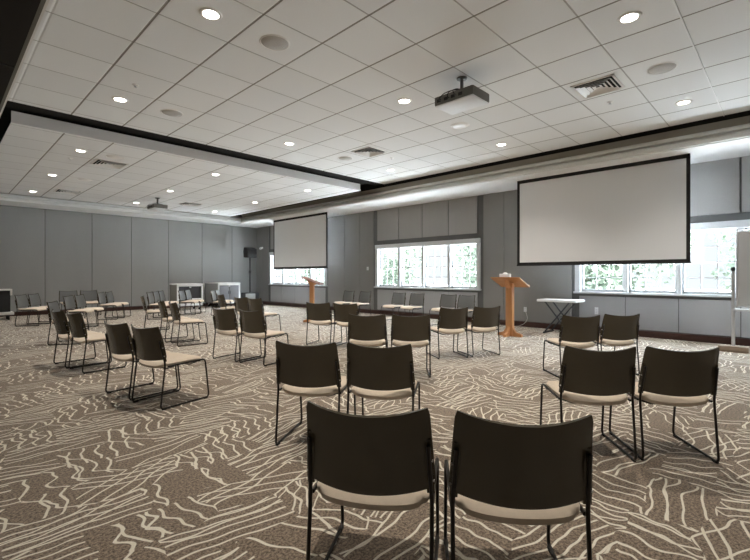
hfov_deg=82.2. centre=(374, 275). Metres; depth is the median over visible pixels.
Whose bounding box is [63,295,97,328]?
chair
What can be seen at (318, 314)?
chair
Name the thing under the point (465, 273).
tree
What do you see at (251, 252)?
grille
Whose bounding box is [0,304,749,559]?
floor
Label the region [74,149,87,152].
recessed light
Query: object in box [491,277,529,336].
lectern
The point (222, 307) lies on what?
seat cushion
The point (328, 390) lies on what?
seat cushion
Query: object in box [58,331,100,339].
seat cushion
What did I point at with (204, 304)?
baseboard
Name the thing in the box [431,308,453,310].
seat cushion
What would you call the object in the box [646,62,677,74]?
ceiling speaker
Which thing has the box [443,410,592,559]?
chair
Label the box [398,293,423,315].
chair
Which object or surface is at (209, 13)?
recessed light
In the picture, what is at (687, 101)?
recessed light
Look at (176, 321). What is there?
seat cushion
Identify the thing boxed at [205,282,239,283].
countertop
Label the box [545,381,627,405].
seat cushion
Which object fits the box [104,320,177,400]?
chair
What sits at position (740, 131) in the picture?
trim
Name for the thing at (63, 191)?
ceiling vent
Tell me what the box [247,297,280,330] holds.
chair
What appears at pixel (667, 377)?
chair
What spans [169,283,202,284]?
countertop
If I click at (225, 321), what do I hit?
chair
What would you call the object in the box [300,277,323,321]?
lectern
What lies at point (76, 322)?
chair
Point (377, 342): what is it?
seat cushion
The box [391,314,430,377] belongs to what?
chair
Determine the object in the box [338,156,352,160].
ceiling speaker
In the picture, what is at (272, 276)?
window
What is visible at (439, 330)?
seat cushion
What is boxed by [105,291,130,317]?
chair
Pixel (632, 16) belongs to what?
recessed light
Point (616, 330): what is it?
chair
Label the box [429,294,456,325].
chair
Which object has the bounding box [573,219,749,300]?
window
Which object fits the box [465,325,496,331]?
seat cushion
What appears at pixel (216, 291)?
chair
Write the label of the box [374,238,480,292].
window
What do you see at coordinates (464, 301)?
chair
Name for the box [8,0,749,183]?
ceiling
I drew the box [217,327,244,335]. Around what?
seat cushion
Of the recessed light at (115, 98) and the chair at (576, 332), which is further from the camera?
the recessed light at (115, 98)
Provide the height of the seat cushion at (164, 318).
0.078 m
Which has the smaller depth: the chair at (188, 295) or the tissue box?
the tissue box
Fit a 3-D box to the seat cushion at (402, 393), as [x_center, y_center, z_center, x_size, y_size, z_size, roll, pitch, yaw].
[0.083,0.879,3.405,0.476,0.078,0.480,0,0,11]
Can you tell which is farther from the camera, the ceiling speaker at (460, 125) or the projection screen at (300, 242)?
the projection screen at (300, 242)
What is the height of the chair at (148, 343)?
0.811 m
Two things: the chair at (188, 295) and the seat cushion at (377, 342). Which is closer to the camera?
the seat cushion at (377, 342)
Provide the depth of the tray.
7.18 m
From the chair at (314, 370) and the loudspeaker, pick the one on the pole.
the loudspeaker
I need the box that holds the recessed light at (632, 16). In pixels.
[617,11,642,23]
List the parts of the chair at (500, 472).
frame, backrest, frame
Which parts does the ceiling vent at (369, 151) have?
frame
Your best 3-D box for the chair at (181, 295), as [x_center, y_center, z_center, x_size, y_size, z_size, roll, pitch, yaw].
[-6.227,0.895,14.365,0.633,0.811,0.517,0,0,-4]
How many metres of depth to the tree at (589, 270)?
21.18 m
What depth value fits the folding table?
9.65 m
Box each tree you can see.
[281,268,324,283]
[383,248,429,284]
[454,245,475,286]
[584,233,695,289]
[703,230,749,289]
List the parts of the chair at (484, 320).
frame, backrest, frame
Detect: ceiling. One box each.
[0,123,357,215]
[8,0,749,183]
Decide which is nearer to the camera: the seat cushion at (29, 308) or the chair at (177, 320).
the chair at (177, 320)
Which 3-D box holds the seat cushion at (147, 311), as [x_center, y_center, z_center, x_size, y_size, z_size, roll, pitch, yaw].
[-5.289,0.879,10.421,0.480,0.078,0.476,0,0,-27]
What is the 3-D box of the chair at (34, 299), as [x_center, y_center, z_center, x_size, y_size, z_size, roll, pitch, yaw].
[-9.095,0.895,11.794,0.633,0.811,0.517,0,0,-11]
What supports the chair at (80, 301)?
on the floor at (87, 472)
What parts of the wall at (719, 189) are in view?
wall panel, wall panel, wall panel, wall panel, wall panel, wall panel, wall panel, wall panel, wall panel, wall panel, wall panel, wall panel, wall panel, wall panel, wall panel, wall panel, wall panel, wall panel, wall panel, wall panel, wall panel, wall panel, wall panel, wall panel, wall panel, wall panel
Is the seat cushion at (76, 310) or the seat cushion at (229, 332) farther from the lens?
the seat cushion at (76, 310)
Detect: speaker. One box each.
[106,155,124,159]
[160,109,183,116]
[241,292,258,298]
[259,34,289,50]
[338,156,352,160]
[450,122,469,128]
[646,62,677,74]
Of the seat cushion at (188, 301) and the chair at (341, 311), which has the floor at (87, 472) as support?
the chair at (341, 311)
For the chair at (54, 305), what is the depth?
8.19 m
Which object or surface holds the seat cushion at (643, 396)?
on the chair at (667, 377)
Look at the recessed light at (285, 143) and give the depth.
8.48 m
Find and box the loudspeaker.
[243,247,256,257]
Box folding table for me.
[537,298,584,332]
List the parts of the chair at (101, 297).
frame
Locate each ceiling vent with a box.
[53,189,81,194]
[90,158,128,168]
[179,202,202,206]
[351,146,386,156]
[570,74,624,98]
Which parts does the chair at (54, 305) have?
backrest, frame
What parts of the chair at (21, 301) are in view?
frame, frame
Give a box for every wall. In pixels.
[0,205,256,311]
[257,156,749,338]
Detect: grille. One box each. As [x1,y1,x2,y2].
[246,293,254,298]
[248,249,256,256]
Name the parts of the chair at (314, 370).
frame, backrest, frame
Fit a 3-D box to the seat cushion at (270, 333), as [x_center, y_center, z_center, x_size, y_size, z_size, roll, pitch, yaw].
[-1.664,0.879,6.483,0.476,0.078,0.480,0,0,30]
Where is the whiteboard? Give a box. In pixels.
[718,231,749,353]
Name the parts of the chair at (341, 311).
frame, backrest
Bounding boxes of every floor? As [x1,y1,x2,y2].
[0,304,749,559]
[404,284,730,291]
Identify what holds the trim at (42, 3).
attached to the wall at (44, 252)
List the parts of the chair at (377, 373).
frame, backrest, frame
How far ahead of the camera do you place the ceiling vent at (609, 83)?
5.93 m
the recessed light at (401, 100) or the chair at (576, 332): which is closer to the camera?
the chair at (576, 332)
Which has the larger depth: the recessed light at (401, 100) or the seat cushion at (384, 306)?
the seat cushion at (384, 306)
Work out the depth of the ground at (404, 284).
45.87 m
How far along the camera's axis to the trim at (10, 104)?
8.35 m
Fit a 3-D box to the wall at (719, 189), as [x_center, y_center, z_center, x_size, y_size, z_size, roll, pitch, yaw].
[1.849,-0.685,13.004,20.700,4.170,0.290,0,0,44]
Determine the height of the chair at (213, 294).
0.811 m
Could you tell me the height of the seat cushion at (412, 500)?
0.078 m
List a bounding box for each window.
[268,252,326,287]
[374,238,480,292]
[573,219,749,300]
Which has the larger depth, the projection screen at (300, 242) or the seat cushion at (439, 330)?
the projection screen at (300, 242)
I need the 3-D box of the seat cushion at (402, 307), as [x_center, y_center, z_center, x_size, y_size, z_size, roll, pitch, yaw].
[0.998,0.879,11.844,0.476,0.078,0.480,0,0,44]
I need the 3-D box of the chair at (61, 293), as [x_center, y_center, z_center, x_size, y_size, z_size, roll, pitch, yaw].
[-9.789,0.895,13.781,0.517,0.811,0.633,0,0,-44]
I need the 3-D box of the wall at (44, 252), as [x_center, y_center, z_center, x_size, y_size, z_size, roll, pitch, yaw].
[-9.799,-0.685,15.723,0.220,4.170,12.650,0,0,44]
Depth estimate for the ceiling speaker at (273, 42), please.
4.80 m
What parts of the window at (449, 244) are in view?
sash, sash, sash, sash, sill, sash, sash, sash, sash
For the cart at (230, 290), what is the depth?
17.65 m
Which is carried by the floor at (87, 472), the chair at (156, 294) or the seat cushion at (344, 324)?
the chair at (156, 294)
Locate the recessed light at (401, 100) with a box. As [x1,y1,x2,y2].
[397,98,411,103]
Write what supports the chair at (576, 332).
on the floor at (87, 472)
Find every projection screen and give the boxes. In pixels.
[273,212,327,268]
[516,153,692,265]
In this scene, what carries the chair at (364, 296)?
on the floor at (87, 472)
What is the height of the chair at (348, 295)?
0.811 m
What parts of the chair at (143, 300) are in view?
backrest, frame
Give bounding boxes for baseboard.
[0,303,233,316]
[262,301,749,345]
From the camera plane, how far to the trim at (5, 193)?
15.00 m
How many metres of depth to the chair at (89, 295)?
14.37 m
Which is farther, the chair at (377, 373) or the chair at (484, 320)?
the chair at (484, 320)
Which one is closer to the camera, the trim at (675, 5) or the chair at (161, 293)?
the trim at (675, 5)
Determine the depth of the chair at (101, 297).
12.81 m
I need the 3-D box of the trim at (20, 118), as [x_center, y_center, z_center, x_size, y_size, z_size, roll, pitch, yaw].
[-5.875,-2.525,12.291,7.770,0.190,7.690,0,0,44]
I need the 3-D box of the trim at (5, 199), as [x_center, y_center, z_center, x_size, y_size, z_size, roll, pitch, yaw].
[-8.976,-2.325,15.578,1.200,0.210,8.330,0,0,44]
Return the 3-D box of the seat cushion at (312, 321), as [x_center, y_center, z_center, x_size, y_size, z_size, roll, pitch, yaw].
[-0.965,0.879,8.206,0.476,0.078,0.480,0,0,18]
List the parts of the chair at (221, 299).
backrest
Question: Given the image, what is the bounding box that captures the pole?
[249,258,250,292]
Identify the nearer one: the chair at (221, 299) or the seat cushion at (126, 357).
the seat cushion at (126, 357)
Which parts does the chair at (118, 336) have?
backrest, frame, frame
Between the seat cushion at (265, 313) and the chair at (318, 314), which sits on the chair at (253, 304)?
the seat cushion at (265, 313)
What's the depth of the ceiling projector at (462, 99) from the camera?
5.59 m
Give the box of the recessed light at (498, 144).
[496,143,506,145]
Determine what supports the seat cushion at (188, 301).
on the chair at (181, 295)
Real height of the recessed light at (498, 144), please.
0.010 m
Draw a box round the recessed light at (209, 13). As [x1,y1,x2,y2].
[199,7,222,20]
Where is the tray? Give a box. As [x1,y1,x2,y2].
[733,309,749,311]
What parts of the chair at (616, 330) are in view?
frame, backrest, frame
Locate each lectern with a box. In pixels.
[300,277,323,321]
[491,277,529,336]
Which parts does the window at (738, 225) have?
sash, sash, sill, sash, sash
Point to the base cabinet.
(5, 294)
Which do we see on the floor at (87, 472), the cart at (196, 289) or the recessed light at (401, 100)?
the cart at (196, 289)
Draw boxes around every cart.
[169,283,202,310]
[205,282,239,307]
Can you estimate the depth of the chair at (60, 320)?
6.08 m
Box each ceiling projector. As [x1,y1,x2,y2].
[147,198,167,210]
[435,76,488,114]
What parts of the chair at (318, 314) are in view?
frame, backrest, frame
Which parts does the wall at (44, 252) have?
wall panel, wall panel, wall panel, wall panel, wall panel, wall panel, wall panel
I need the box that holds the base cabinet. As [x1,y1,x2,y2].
[0,289,13,319]
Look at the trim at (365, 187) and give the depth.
8.89 m
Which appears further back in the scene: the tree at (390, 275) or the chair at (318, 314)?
the tree at (390, 275)
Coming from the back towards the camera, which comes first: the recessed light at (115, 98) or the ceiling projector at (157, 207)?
the ceiling projector at (157, 207)
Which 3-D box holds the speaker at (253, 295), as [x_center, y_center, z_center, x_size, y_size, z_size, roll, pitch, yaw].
[-5.410,1.020,18.610,0.720,0.560,0.575,0,0,-21]
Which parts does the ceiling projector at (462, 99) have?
ceiling plate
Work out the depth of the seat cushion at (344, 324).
7.78 m
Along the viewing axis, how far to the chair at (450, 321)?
6.70 m
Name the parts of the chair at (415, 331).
backrest, frame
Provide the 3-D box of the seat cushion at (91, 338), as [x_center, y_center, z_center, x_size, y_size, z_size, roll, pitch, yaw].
[-3.886,0.879,6.025,0.476,0.078,0.480,0,0,37]
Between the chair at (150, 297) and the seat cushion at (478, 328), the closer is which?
the seat cushion at (478, 328)
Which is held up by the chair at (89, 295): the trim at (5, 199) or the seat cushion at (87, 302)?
the seat cushion at (87, 302)
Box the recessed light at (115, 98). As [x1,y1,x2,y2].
[111,96,128,102]
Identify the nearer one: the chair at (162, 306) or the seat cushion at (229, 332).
the seat cushion at (229, 332)
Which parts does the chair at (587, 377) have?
frame, backrest, frame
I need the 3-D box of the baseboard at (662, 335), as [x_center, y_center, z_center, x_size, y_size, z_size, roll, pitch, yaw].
[1.756,1.235,12.909,20.300,0.130,0.035,0,0,44]
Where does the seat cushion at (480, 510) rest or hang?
on the chair at (500, 472)
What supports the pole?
on the speaker at (253, 295)
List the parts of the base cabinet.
rail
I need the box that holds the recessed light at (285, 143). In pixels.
[284,142,294,145]
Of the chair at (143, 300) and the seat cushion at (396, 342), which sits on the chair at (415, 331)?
the seat cushion at (396, 342)
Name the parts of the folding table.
leg, leg, leg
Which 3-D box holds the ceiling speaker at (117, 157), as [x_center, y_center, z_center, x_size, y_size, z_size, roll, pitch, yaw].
[-5.335,-2.425,8.826,0.340,0.011,0.340,0,0,44]
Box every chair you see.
[15,294,49,326]
[28,293,51,323]
[46,301,89,345]
[51,309,108,368]
[59,290,80,312]
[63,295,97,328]
[66,311,126,373]
[74,294,106,325]
[80,290,100,315]
[97,292,123,319]
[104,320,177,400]
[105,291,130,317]
[131,324,208,410]
[140,296,169,329]
[146,292,171,319]
[153,291,173,316]
[157,300,194,342]
[158,290,180,315]
[169,301,207,346]
[178,290,200,314]
[184,289,205,313]
[210,290,230,315]
[212,307,261,361]
[215,290,235,311]
[217,294,237,321]
[234,297,266,325]
[239,309,288,366]
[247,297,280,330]
[275,340,355,445]
[306,302,341,344]
[306,401,439,559]
[331,290,354,315]
[333,303,358,345]
[346,342,419,414]
[348,314,387,346]
[350,291,370,313]
[380,292,405,319]
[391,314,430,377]
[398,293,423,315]
[427,307,467,358]
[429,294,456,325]
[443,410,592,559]
[457,294,474,312]
[457,306,499,356]
[540,346,636,461]
[543,315,599,378]
[592,313,639,375]
[609,346,719,463]
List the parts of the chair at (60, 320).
backrest, frame, frame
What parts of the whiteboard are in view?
post, board frame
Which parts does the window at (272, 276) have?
sash, sash, sill, sash, sash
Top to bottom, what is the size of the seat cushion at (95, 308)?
0.078 m
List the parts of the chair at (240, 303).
backrest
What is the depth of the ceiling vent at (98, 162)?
9.32 m
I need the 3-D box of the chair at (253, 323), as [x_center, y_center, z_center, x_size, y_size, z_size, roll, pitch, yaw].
[-1.682,0.895,6.452,0.517,0.811,0.633,0,0,30]
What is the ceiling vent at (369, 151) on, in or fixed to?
in the ceiling at (343, 73)
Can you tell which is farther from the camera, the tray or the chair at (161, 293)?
the chair at (161, 293)
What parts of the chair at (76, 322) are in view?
backrest, frame, frame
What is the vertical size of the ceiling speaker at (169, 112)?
0.011 m
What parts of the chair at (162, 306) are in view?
backrest, frame, frame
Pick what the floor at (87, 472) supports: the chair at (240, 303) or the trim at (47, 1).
the chair at (240, 303)
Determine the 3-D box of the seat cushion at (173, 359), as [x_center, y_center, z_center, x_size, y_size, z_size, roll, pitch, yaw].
[-2.127,0.879,4.484,0.476,0.078,0.480,0,0,31]
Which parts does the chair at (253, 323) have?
frame, backrest, frame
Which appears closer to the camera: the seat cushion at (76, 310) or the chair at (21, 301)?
the seat cushion at (76, 310)
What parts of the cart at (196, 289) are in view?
frame, panel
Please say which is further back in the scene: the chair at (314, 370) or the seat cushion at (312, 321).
the seat cushion at (312, 321)
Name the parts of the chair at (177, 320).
backrest, frame, frame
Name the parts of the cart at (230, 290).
door, frame, door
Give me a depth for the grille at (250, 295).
18.35 m
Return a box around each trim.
[0,0,40,103]
[0,0,45,111]
[0,0,49,116]
[0,193,240,224]
[5,100,380,185]
[5,193,241,217]
[9,111,360,216]
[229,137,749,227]
[231,123,749,224]
[242,110,749,214]
[672,0,723,115]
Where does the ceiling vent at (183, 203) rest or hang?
in the ceiling at (28, 154)
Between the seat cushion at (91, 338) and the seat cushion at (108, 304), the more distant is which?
the seat cushion at (108, 304)
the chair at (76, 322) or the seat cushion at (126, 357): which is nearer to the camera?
the seat cushion at (126, 357)
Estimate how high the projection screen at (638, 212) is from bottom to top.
1.991 m
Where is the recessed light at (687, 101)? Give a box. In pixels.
[675,99,692,105]
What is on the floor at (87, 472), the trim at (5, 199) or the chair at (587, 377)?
the chair at (587, 377)
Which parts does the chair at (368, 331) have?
frame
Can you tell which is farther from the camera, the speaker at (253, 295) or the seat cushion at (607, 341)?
the speaker at (253, 295)
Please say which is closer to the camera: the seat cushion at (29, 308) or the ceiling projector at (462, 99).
the ceiling projector at (462, 99)
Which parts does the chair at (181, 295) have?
frame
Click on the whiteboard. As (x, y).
(742, 268)
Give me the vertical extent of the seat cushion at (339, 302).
0.078 m
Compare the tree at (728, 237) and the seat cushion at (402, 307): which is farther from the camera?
the tree at (728, 237)
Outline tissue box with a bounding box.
[499,272,510,276]
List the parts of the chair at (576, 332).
frame, backrest, frame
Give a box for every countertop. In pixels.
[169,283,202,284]
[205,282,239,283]
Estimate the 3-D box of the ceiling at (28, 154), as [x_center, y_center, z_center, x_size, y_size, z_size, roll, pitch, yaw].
[-5.882,-2.440,12.284,7.730,0.020,7.670,0,0,44]
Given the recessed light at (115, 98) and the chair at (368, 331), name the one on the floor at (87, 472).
the chair at (368, 331)
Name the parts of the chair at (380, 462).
frame, backrest, frame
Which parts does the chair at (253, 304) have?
backrest, frame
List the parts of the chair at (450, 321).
frame, backrest, frame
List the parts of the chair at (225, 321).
backrest, frame, frame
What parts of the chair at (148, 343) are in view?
backrest, frame, frame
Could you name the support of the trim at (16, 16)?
attached to the wall at (44, 252)
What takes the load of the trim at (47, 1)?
attached to the wall at (44, 252)
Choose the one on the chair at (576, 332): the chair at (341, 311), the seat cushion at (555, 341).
the seat cushion at (555, 341)
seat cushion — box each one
[18,307,46,310]
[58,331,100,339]
[66,309,93,312]
[74,333,105,342]
[84,307,103,310]
[86,301,97,303]
[100,303,121,305]
[112,350,170,361]
[139,352,201,367]
[146,310,167,313]
[162,316,189,321]
[174,318,203,324]
[181,300,198,302]
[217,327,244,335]
[220,306,234,309]
[244,330,284,338]
[264,312,277,315]
[282,376,346,396]
[309,319,336,324]
[317,459,434,510]
[334,301,351,303]
[336,322,347,326]
[350,339,384,346]
[351,380,416,399]
[383,304,402,307]
[392,339,428,346]
[400,306,421,308]
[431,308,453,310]
[431,327,464,333]
[449,460,579,524]
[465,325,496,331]
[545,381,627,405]
[547,338,594,347]
[595,336,633,345]
[634,382,708,406]
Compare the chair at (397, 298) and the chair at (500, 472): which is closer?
the chair at (500, 472)
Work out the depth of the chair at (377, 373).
3.12 m
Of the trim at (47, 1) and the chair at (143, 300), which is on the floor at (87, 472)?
the chair at (143, 300)

